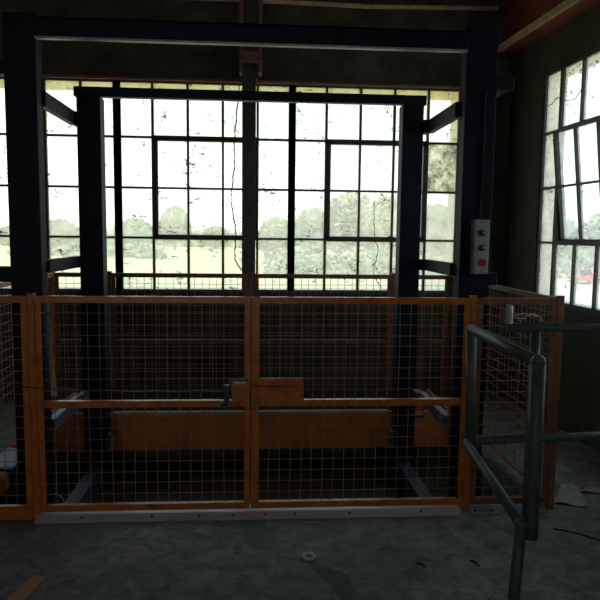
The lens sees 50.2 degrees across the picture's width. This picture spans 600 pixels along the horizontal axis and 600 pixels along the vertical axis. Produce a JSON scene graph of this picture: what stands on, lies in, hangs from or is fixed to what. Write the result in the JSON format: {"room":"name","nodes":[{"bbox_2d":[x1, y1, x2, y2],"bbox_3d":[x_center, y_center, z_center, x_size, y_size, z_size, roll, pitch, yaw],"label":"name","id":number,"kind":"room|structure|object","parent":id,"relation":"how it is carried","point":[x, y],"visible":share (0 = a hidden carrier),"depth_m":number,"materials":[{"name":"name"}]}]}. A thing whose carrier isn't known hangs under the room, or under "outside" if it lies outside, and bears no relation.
{"room":"abandoned factory","nodes":[
{"label":"abandoned factory","id":0,"kind":"room"},
{"bbox_2d":[0,0,512,396],"bbox_3d":[-1.069,-1.176,6.063,6.099,4.150,0.420,0,6,-4],"label":"wall","id":1,"kind":"structure","parent":0,"point":[61,57],"depth_m":5.92,"materials":[{"name":"paint"}]},
{"bbox_2d":[0,77,123,292],"bbox_3d":[-2.457,-1.027,5.802,1.655,1.915,0.038,0,6,-4],"label":"window","id":2,"kind":"structure","parent":1,"relation":"in","point":[117,143],"depth_m":5.82,"materials":[{"name":"glass"}]},
{"bbox_2d":[117,80,295,292],"bbox_3d":[-0.870,-1.018,5.886,1.655,1.915,0.107,0,6,-4],"label":"window","id":3,"kind":"structure","parent":1,"relation":"in","point":[291,140],"depth_m":5.90,"materials":[{"name":"glass"}]},
{"bbox_2d":[0,80,457,290],"bbox_3d":[-0.887,-1.043,6.142,4.835,1.921,0.415,0,6,-4],"label":"trim","id":4,"kind":"structure","parent":1,"relation":"attached to","point":[55,85],"depth_m":6.05,"materials":[{"name":"beige paint"}]},
{"bbox_2d":[231,84,241,270],"bbox_3d":[-0.578,-1.111,5.841,0.106,1.685,0.021,0,6,-4],"label":"hanging cord","id":5,"kind":"object","parent":1,"relation":"hanging from","point":[238,84],"visible":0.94,"depth_m":5.84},
{"bbox_2d":[242,0,258,377],"bbox_3d":[-0.451,-1.138,5.757,0.140,4.150,0.080,0,6,-4],"label":"trim","id":6,"kind":"structure","parent":1,"relation":"attached to","point":[250,70],"depth_m":5.71,"materials":[{"name":"black metal"}]},
{"bbox_2d":[240,51,260,63],"bbox_3d":[-0.430,-2.121,5.592,0.180,0.100,0.020,0,6,-4],"label":"trim","id":7,"kind":"structure","parent":1,"relation":"attached to","point":[245,56],"depth_m":5.58,"materials":[{"name":"brown wood"}]},
{"bbox_2d":[239,0,262,76],"bbox_3d":[-0.431,-2.609,5.648,0.200,1.200,0.200,0,6,-4],"label":"trim","id":8,"kind":"structure","parent":1,"relation":"attached to","point":[241,2],"depth_m":5.57,"materials":[{"name":"orange metal"}]},
{"bbox_2d":[42,74,460,88],"bbox_3d":[-0.904,-1.981,5.765,5.779,0.025,0.030,0,6,-4],"label":"trim","id":9,"kind":"structure","parent":1,"relation":"attached to","point":[43,75],"depth_m":5.79,"materials":[{"name":"beige paint"}]},
{"bbox_2d":[187,0,498,10],"bbox_3d":[-0.983,-2.664,5.655,5.600,0.069,0.044,0,6,-4],"label":"conduit","id":10,"kind":"object","parent":1,"relation":"attached to","point":[281,2],"visible":0.89,"depth_m":5.75,"materials":[{"name":"grey metal"}]},
{"bbox_2d":[289,85,459,293],"bbox_3d":[0.716,-1.010,5.996,1.655,1.915,0.107,0,6,-4],"label":"window","id":11,"kind":"structure","parent":1,"relation":"in","point":[439,161],"depth_m":6.03,"materials":[{"name":"glass"}]},
{"bbox_2d":[373,200,380,285],"bbox_3d":[0.726,-0.525,5.992,0.096,0.816,0.016,0,6,-4],"label":"hanging cord","id":12,"kind":"object","parent":11,"relation":"hanging from","point":[374,200],"visible":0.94,"depth_m":5.99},
{"bbox_2d":[498,0,580,52],"bbox_3d":[2.442,-1.779,0.930,0.033,0.054,10.080,0,6,-7],"label":"trim","id":13,"kind":"structure","parent":1,"relation":"attached to","point":[566,4],"depth_m":5.09,"materials":[{"name":"brown wood"}]},
{"bbox_2d":[0,394,599,599],"bbox_3d":[-0.153,1.649,1.367,7.300,0.500,10.200,0,6,-4],"label":"floor","id":14,"kind":"structure","parent":0,"point":[262,559],"depth_m":3.09,"materials":[{"name":"concrete"}]},
{"bbox_2d":[0,295,32,519],"bbox_3d":[-1.654,0.574,3.364,0.462,1.200,0.044,0,6,-4],"label":"fence panel","id":15,"kind":"object","parent":14,"relation":"on","point":[17,511],"visible":0.99,"depth_m":3.38,"materials":[{"name":"orange paint"}]},
{"bbox_2d":[7,575,45,599],"bbox_3d":[-1.169,1.240,2.730,0.064,0.014,0.220,2,6,10],"label":"wooden board","id":16,"kind":"object","parent":14,"relation":"on","point":[35,581],"visible":1,"depth_m":2.73,"materials":[{"name":"orange paint"}]},
{"bbox_2d":[26,293,40,518],"bbox_3d":[-1.405,0.568,3.386,0.036,1.214,0.046,0,6,-4],"label":"fence post","id":17,"kind":"object","parent":14,"relation":"on","point":[30,296],"visible":0.82,"depth_m":3.37,"materials":[{"name":"orange paint"}]},
{"bbox_2d":[34,295,249,511],"bbox_3d":[-0.831,0.561,3.410,1.125,1.165,0.064,0,6,-4],"label":"safety gate","id":18,"kind":"object","parent":17,"relation":"attached to","point":[240,389],"visible":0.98,"depth_m":3.41,"materials":[{"name":"orange metal"}]},
{"bbox_2d":[13,386,222,392],"bbox_3d":[-0.944,0.471,3.374,1.110,0.039,0.013,0,6,-4],"label":"cable","id":19,"kind":"object","parent":18,"relation":"attached to","point":[13,386],"visible":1,"depth_m":3.37,"materials":[{"name":"black plastic"}]},
{"bbox_2d":[220,384,229,406],"bbox_3d":[-0.401,0.512,3.418,0.049,0.118,0.032,0,6,-4],"label":"switch","id":20,"kind":"object","parent":18,"relation":"attached to","point":[226,388],"visible":1,"depth_m":3.40,"materials":[{"name":"black plastic"}]},
{"bbox_2d":[52,272,57,399],"bbox_3d":[-2.049,0.362,5.335,0.038,1.214,0.046,0,6,-4],"label":"fence post","id":21,"kind":"object","parent":14,"relation":"on","point":[52,272],"visible":0.04,"depth_m":5.31,"materials":[{"name":"metal"}]},
{"bbox_2d":[107,271,113,389],"bbox_3d":[-1.588,0.364,5.368,0.036,1.214,0.046,0,6,-4],"label":"fence post","id":22,"kind":"object","parent":14,"relation":"on","point":[109,278],"visible":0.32,"depth_m":5.34,"materials":[{"name":"metal"}]},
{"bbox_2d":[54,272,82,399],"bbox_3d":[-1.817,0.353,5.351,0.420,1.165,0.033,0,6,-4],"label":"fence panel","id":23,"kind":"object","parent":22,"relation":"attached to","point":[59,342],"visible":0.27,"depth_m":5.33,"materials":[{"name":"metal"}]},
{"bbox_2d":[111,273,247,391],"bbox_3d":[-1.007,0.356,5.407,1.125,1.165,0.033,0,6,-4],"label":"safety gate","id":24,"kind":"object","parent":22,"relation":"attached to","point":[116,341],"visible":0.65,"depth_m":5.38,"materials":[{"name":"metal"}]},
{"bbox_2d":[34,503,461,523],"bbox_3d":[-0.260,1.162,3.520,2.300,0.030,0.143,0,6,-4],"label":"threshold strip","id":25,"kind":"object","parent":14,"relation":"on","point":[416,510],"visible":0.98,"depth_m":3.48,"materials":[{"name":"grey metal"}]},
{"bbox_2d":[248,272,253,391],"bbox_3d":[-0.418,0.369,5.449,0.048,1.214,0.046,0,6,-4],"label":"fence post","id":26,"kind":"object","parent":14,"relation":"on","point":[250,274],"visible":0.32,"depth_m":5.39,"materials":[{"name":"metal"}]},
{"bbox_2d":[53,447,487,503],"bbox_3d":[-0.322,1.212,4.555,3.240,0.260,1.910,0,6,-4],"label":"pit","id":27,"kind":"structure","parent":14,"relation":"on","point":[223,478],"depth_m":4.78,"materials":[{"name":"metal"}]},
{"bbox_2d":[0,448,18,503],"bbox_3d":[-1.808,1.179,3.946,0.170,0.395,0.520,0,6,-4],"label":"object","id":28,"kind":"object","parent":27,"relation":"on","point":[10,482],"visible":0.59,"depth_m":3.83,"materials":[{"name":"blue paint"}]},
{"bbox_2d":[52,390,448,472],"bbox_3d":[-0.360,1.034,5.112,3.000,0.482,0.674,0,6,-4],"label":"platform","id":29,"kind":"object","parent":27,"relation":"on","point":[357,432],"visible":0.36,"depth_m":4.79,"materials":[{"name":"orange paint"}]},
{"bbox_2d":[415,406,424,417],"bbox_3d":[0.898,0.843,4.840,0.091,0.106,0.008,0,6,-4],"label":"warning label","id":30,"kind":"object","parent":29,"relation":"attached to","point":[421,408],"visible":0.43,"depth_m":4.84,"materials":[{"name":"multicoloured paper"}]},
{"bbox_2d":[0,12,514,504],"bbox_3d":[-0.417,-0.109,4.091,3.175,2.960,1.000,0,6,-4],"label":"lift","id":31,"kind":"object","parent":27,"relation":"on","point":[29,268],"depth_m":3.71,"materials":[{"name":"blue paint"}]},
{"bbox_2d":[469,220,489,273],"bbox_3d":[1.037,-0.305,3.675,0.089,0.310,0.100,0,6,-4],"label":"control box","id":32,"kind":"object","parent":31,"relation":"attached to","point":[479,242],"visible":1,"depth_m":3.66,"materials":[{"name":"grey metal"}]},
{"bbox_2d":[478,92,486,218],"bbox_3d":[1.046,-0.825,3.667,0.024,0.716,0.012,0,6,-4],"label":"cable","id":33,"kind":"object","parent":31,"relation":"attached to","point":[485,95],"visible":1,"depth_m":3.66,"materials":[{"name":"black plastic"}]},
{"bbox_2d":[302,552,315,560],"bbox_3d":[0.043,1.222,3.047,0.070,0.016,0.070,0,6,-4],"label":"ring","id":34,"kind":"object","parent":14,"relation":"on","point":[306,553],"visible":1,"depth_m":3.04,"materials":[{"name":"silver metal"}]},
{"bbox_2d":[300,522,325,524],"bbox_3d":[0.070,1.188,3.413,0.140,0.007,0.019,1,6,3],"label":"strip","id":35,"kind":"object","parent":14,"relation":"on","point":[300,522],"visible":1,"depth_m":3.41,"materials":[{"name":"paint"}]},
{"bbox_2d":[310,560,355,599],"bbox_3d":[0.172,1.250,2.851,0.125,0.002,0.468,-2,6,-26],"label":"oil stain","id":36,"kind":"object","parent":14,"relation":"on","point":[340,581],"visible":1,"depth_m":2.86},
{"bbox_2d":[388,273,394,390],"bbox_3d":[0.792,0.375,5.533,0.036,1.214,0.046,0,6,-4],"label":"fence post","id":37,"kind":"object","parent":14,"relation":"on","point":[392,274],"visible":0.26,"depth_m":5.51,"materials":[{"name":"metal"}]},
{"bbox_2d":[255,274,390,390],"bbox_3d":[0.193,0.362,5.491,1.160,1.165,0.033,0,6,-4],"label":"safety gate","id":38,"kind":"object","parent":37,"relation":"attached to","point":[293,341],"visible":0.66,"depth_m":5.47,"materials":[{"name":"metal"}]},
{"bbox_2d":[461,295,476,510],"bbox_3d":[0.938,0.578,3.549,0.036,1.214,0.046,0,6,-4],"label":"fence post","id":39,"kind":"object","parent":14,"relation":"on","point":[473,309],"visible":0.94,"depth_m":3.57,"materials":[{"name":"orange paint"}]},
{"bbox_2d":[251,297,470,508],"bbox_3d":[0.331,0.566,3.495,1.195,1.165,0.054,0,6,-4],"label":"safety gate","id":40,"kind":"object","parent":39,"relation":"attached to","point":[279,392],"visible":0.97,"depth_m":3.49,"materials":[{"name":"orange metal"}]},
{"bbox_2d":[467,507,499,514],"bbox_3d":[1.024,1.178,3.579,0.170,0.017,0.075,0,6,-4],"label":"bracket","id":41,"kind":"object","parent":14,"relation":"on","point":[472,510],"visible":1,"depth_m":3.56,"materials":[{"name":"metal"}]},
{"bbox_2d":[544,295,564,509],"bbox_3d":[1.424,0.580,3.583,0.040,1.214,0.046,0,6,-4],"label":"fence post","id":42,"kind":"object","parent":14,"relation":"on","point":[549,505],"visible":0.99,"depth_m":3.56,"materials":[{"name":"metal"}]},
{"bbox_2d":[445,276,554,493],"bbox_3d":[1.354,0.468,4.575,0.033,1.165,1.950,0,6,-4],"label":"fence panel","id":43,"kind":"object","parent":42,"relation":"attached to","point":[500,288],"visible":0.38,"depth_m":4.33,"materials":[{"name":"metal"}]},
{"bbox_2d":[469,298,557,504],"bbox_3d":[1.181,0.569,3.565,0.447,1.165,0.033,0,6,-4],"label":"fence panel","id":44,"kind":"object","parent":42,"relation":"attached to","point":[473,499],"visible":0.78,"depth_m":3.55,"materials":[{"name":"metal"}]},
{"bbox_2d":[554,483,587,505],"bbox_3d":[1.603,1.156,3.821,0.191,0.019,0.324,3,6,18],"label":"crumpled paper","id":45,"kind":"object","parent":14,"relation":"on","point":[569,494],"visible":1,"depth_m":3.78,"materials":[{"name":"white paper"}]},
{"bbox_2d":[553,528,599,540],"bbox_3d":[1.435,1.213,3.323,0.229,0.007,0.022,5,7,34],"label":"stick","id":46,"kind":"object","parent":14,"relation":"on","point":[553,528],"visible":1,"depth_m":3.33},
{"bbox_2d":[580,486,599,492],"bbox_3d":[1.774,1.151,3.891,0.181,0.015,0.097,0,6,-4],"label":"paper scrap","id":47,"kind":"object","parent":14,"relation":"on","point":[594,489],"visible":1,"depth_m":3.88,"materials":[{"name":"white paper"}]},
{"bbox_3d":[1.291,0.377,5.568,0.038,1.214,0.046,0,6,-4],"label":"fence post","id":48,"kind":"object","parent":14,"relation":"on","visible":0},
{"bbox_2d":[416,275,448,397],"bbox_3d":[1.043,0.365,5.550,0.455,1.165,0.033,0,6,-4],"label":"fence panel","id":49,"kind":"object","parent":48,"relation":"attached to","point":[436,341],"visible":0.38,"depth_m":5.54,"materials":[{"name":"metal"}]},
{"bbox_2d":[498,4,599,451],"bbox_3d":[2.698,-0.635,1.168,0.191,4.150,10.450,0,6,-7],"label":"wall","id":50,"kind":"structure","parent":0,"point":[579,397],"depth_m":5.50,"materials":[{"name":"paint"}]},
{"bbox_2d":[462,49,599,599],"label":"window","id":51,"kind":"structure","parent":50,"relation":"in","point":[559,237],"depth_m":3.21,"materials":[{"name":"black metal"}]},
{"bbox_2d":[505,305,542,323],"bbox_3d":[1.110,0.071,3.167,0.192,0.092,0.038,0,6,-4],"label":"pin","id":52,"kind":"object","parent":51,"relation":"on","point":[509,316],"visible":1,"depth_m":3.15,"materials":[{"name":"metal"}]},
{"bbox_2d":[530,85,584,106],"bbox_3d":[2.055,-1.605,5.150,0.006,0.106,0.833,0,6,-7],"label":"loose wire","id":53,"kind":"object","parent":51,"relation":"attached to","point":[584,85],"visible":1,"depth_m":5.07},
{"bbox_2d":[497,0,599,54],"bbox_3d":[2.570,-1.970,0.927,0.260,0.430,10.080,0,6,-7],"label":"trim","id":54,"kind":"structure","parent":50,"relation":"attached to","point":[521,13],"depth_m":5.41,"materials":[{"name":"red paint"}]},
{"bbox_2d":[561,54,565,70],"bbox_3d":[2.071,-1.864,5.030,0.010,0.127,0.078,0,6,-7],"label":"wire loop","id":55,"kind":"object","parent":50,"relation":"hanging from","point":[564,54],"visible":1,"depth_m":5.02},
{"bbox_2d":[540,53,599,308],"bbox_3d":[2.388,-0.785,3.975,0.186,1.921,3.108,0,6,-7],"label":"trim","id":56,"kind":"structure","parent":50,"relation":"attached to","point":[555,79],"depth_m":5.47,"materials":[{"name":"beige paint"}]},
{"label":"outside","id":57,"kind":"structure","parent":0,"visible":0},
{"bbox_2d":[0,239,592,288],"bbox_3d":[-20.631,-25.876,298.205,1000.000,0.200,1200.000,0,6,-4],"label":"ground","id":58,"kind":"structure","parent":57,"point":[206,264],"depth_m":80.30,"materials":[{"name":"green plant"}]},
{"bbox_2d":[0,225,9,246],"bbox_3d":[-86.989,-19.672,193.223,9.978,7.495,10.107,0,6,-4],"label":"tree","id":59,"kind":"object","parent":58,"relation":"on","point":[4,241],"visible":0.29,"depth_m":190.42,"materials":[{"name":"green plant"}]},
{"bbox_2d":[50,218,74,246],"bbox_3d":[-73.251,-20.547,194.504,10.236,9.065,11.743,0,6,-4],"label":"tree","id":60,"kind":"object","parent":58,"relation":"on","point":[58,227],"visible":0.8,"depth_m":191.35,"materials":[{"name":"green plant"}]},
{"bbox_2d":[6,241,167,258],"bbox_3d":[-39.750,-8.485,120.755,31.947,5.492,19.194,0,6,-4],"label":"bushes","id":61,"kind":"object","parent":58,"relation":"on","point":[147,251],"visible":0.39,"depth_m":117.46,"materials":[{"name":"green plant"}]},
{"bbox_2d":[113,217,152,245],"bbox_3d":[-49.086,-20.084,190.632,12.304,9.502,11.463,0,6,-4],"label":"tree","id":62,"kind":"object","parent":58,"relation":"on","point":[130,226],"visible":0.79,"depth_m":187.74,"materials":[{"name":"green plant"}]},
{"bbox_2d":[159,204,192,249],"bbox_3d":[-35.442,-20.788,182.491,10.146,12.791,9.881,0,6,-4],"label":"tree","id":63,"kind":"object","parent":58,"relation":"on","point":[173,216],"visible":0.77,"depth_m":179.28,"materials":[{"name":"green plant"}]},
{"bbox_2d":[198,225,231,248],"bbox_3d":[-26.097,-19.494,197.279,10.716,7.512,10.765,0,6,-4],"label":"tree","id":64,"kind":"object","parent":58,"relation":"on","point":[212,230],"visible":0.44,"depth_m":195.12,"materials":[{"name":"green plant"}]},
{"bbox_2d":[255,216,287,263],"bbox_3d":[-3.148,-8.398,91.668,7.014,7.233,6.859,0,6,-4],"label":"tree","id":65,"kind":"object","parent":58,"relation":"on","point":[277,227],"visible":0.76,"depth_m":89.40,"materials":[{"name":"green plant"}]},
{"bbox_2d":[1,222,581,249],"bbox_3d":[-29.712,-20.795,221.379,282.738,10.957,15.092,0,6,-4],"label":"woodland","id":66,"kind":"object","parent":58,"relation":"on","point":[76,232],"visible":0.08,"depth_m":218.58,"materials":[{"name":"green plant"}]},
{"bbox_2d":[295,207,332,255],"bbox_3d":[1.311,-7.803,81.438,6.020,8.204,6.292,0,6,-4],"label":"tree","id":67,"kind":"object","parent":58,"relation":"on","point":[314,217],"visible":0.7,"depth_m":79.47,"materials":[{"name":"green plant"}]},
{"bbox_2d":[329,189,370,254],"bbox_3d":[6.819,-10.330,92.247,8.507,11.193,9.581,0,6,-4],"label":"tree","id":68,"kind":"object","parent":58,"relation":"on","point":[341,209],"visible":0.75,"depth_m":89.14,"materials":[{"name":"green plant"}]},
{"bbox_2d":[261,244,445,274],"bbox_3d":[11.901,-3.477,72.520,32.786,5.486,6.986,0,6,-4],"label":"scrub","id":69,"kind":"object","parent":58,"relation":"on","point":[306,259],"visible":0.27,"depth_m":70.64,"materials":[{"name":"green plant"}]},
{"bbox_2d":[361,193,396,257],"bbox_3d":[11.263,-8.689,81.774,6.687,10.131,7.944,0,6,-4],"label":"tree","id":70,"kind":"object","parent":58,"relation":"on","point":[382,229],"visible":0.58,"depth_m":80.18,"materials":[{"name":"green plant"}]},
{"bbox_2d":[420,202,446,256],"bbox_3d":[18.804,-9.313,91.806,7.870,9.530,7.529,0,6,-4],"label":"tree","id":71,"kind":"object","parent":58,"relation":"on","point":[438,219],"visible":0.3,"depth_m":89.51,"materials":[{"name":"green plant"}]},
{"bbox_2d":[558,217,581,272],"bbox_3d":[34.049,-7.037,82.365,5.117,7.228,4.607,0,6,-4],"label":"tree","id":72,"kind":"object","parent":58,"relation":"on","point":[572,230],"visible":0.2,"depth_m":81.04,"materials":[{"name":"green plant"}]},
{"bbox_2d":[582,212,599,256],"bbox_3d":[42.536,-8.334,90.756,6.667,8.322,6.045,0,6,-4],"label":"tree","id":73,"kind":"object","parent":58,"relation":"on","point":[591,229],"visible":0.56,"depth_m":89.60,"materials":[{"name":"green plant"}]},
{"bbox_3d":[-1.908,0.565,3.351,0.040,1.214,0.046,0,6,-4],"label":"fence post","id":74,"kind":"object","parent":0,"visible":0},
{"bbox_2d":[0,273,56,453],"bbox_3d":[-1.978,0.453,4.343,0.033,1.165,1.950,0,6,-4],"label":"fence panel","id":75,"kind":"object","parent":74,"relation":"attached to","point":[50,275],"visible":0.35,"depth_m":4.40,"materials":[{"name":"orange paint"}]},
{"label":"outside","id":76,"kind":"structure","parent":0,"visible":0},
{"bbox_2d":[557,279,599,306],"bbox_3d":[71.571,3.036,22.890,134.000,0.030,115.000,0,6,-4],"label":"ground","id":77,"kind":"structure","parent":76,"point":[584,291],"depth_m":54.30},
{"bbox_2d":[558,245,594,278],"bbox_3d":[58.578,-3.736,75.030,59.814,6.160,4.909,0,6,-4],"label":"hedge","id":78,"kind":"object","parent":77,"relation":"on","point":[582,257],"visible":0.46,"depth_m":72.68,"materials":[{"name":"green plant"}]},
{"bbox_2d":[576,269,592,283],"bbox_3d":[28.411,-2.390,64.208,1.700,1.428,4.038,2,6,16],"label":"parked car","id":79,"kind":"object","parent":77,"relation":"on","point":[582,274],"visible":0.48,"depth_m":62.43,"materials":[{"name":"red paint"}]},
{"bbox_2d":[590,267,599,284],"bbox_3d":[35.370,-2.315,62.815,14.000,1.720,0.300,0,6,-4],"label":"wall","id":80,"kind":"structure","parent":77,"relation":"on","point":[592,268],"depth_m":62.27,"materials":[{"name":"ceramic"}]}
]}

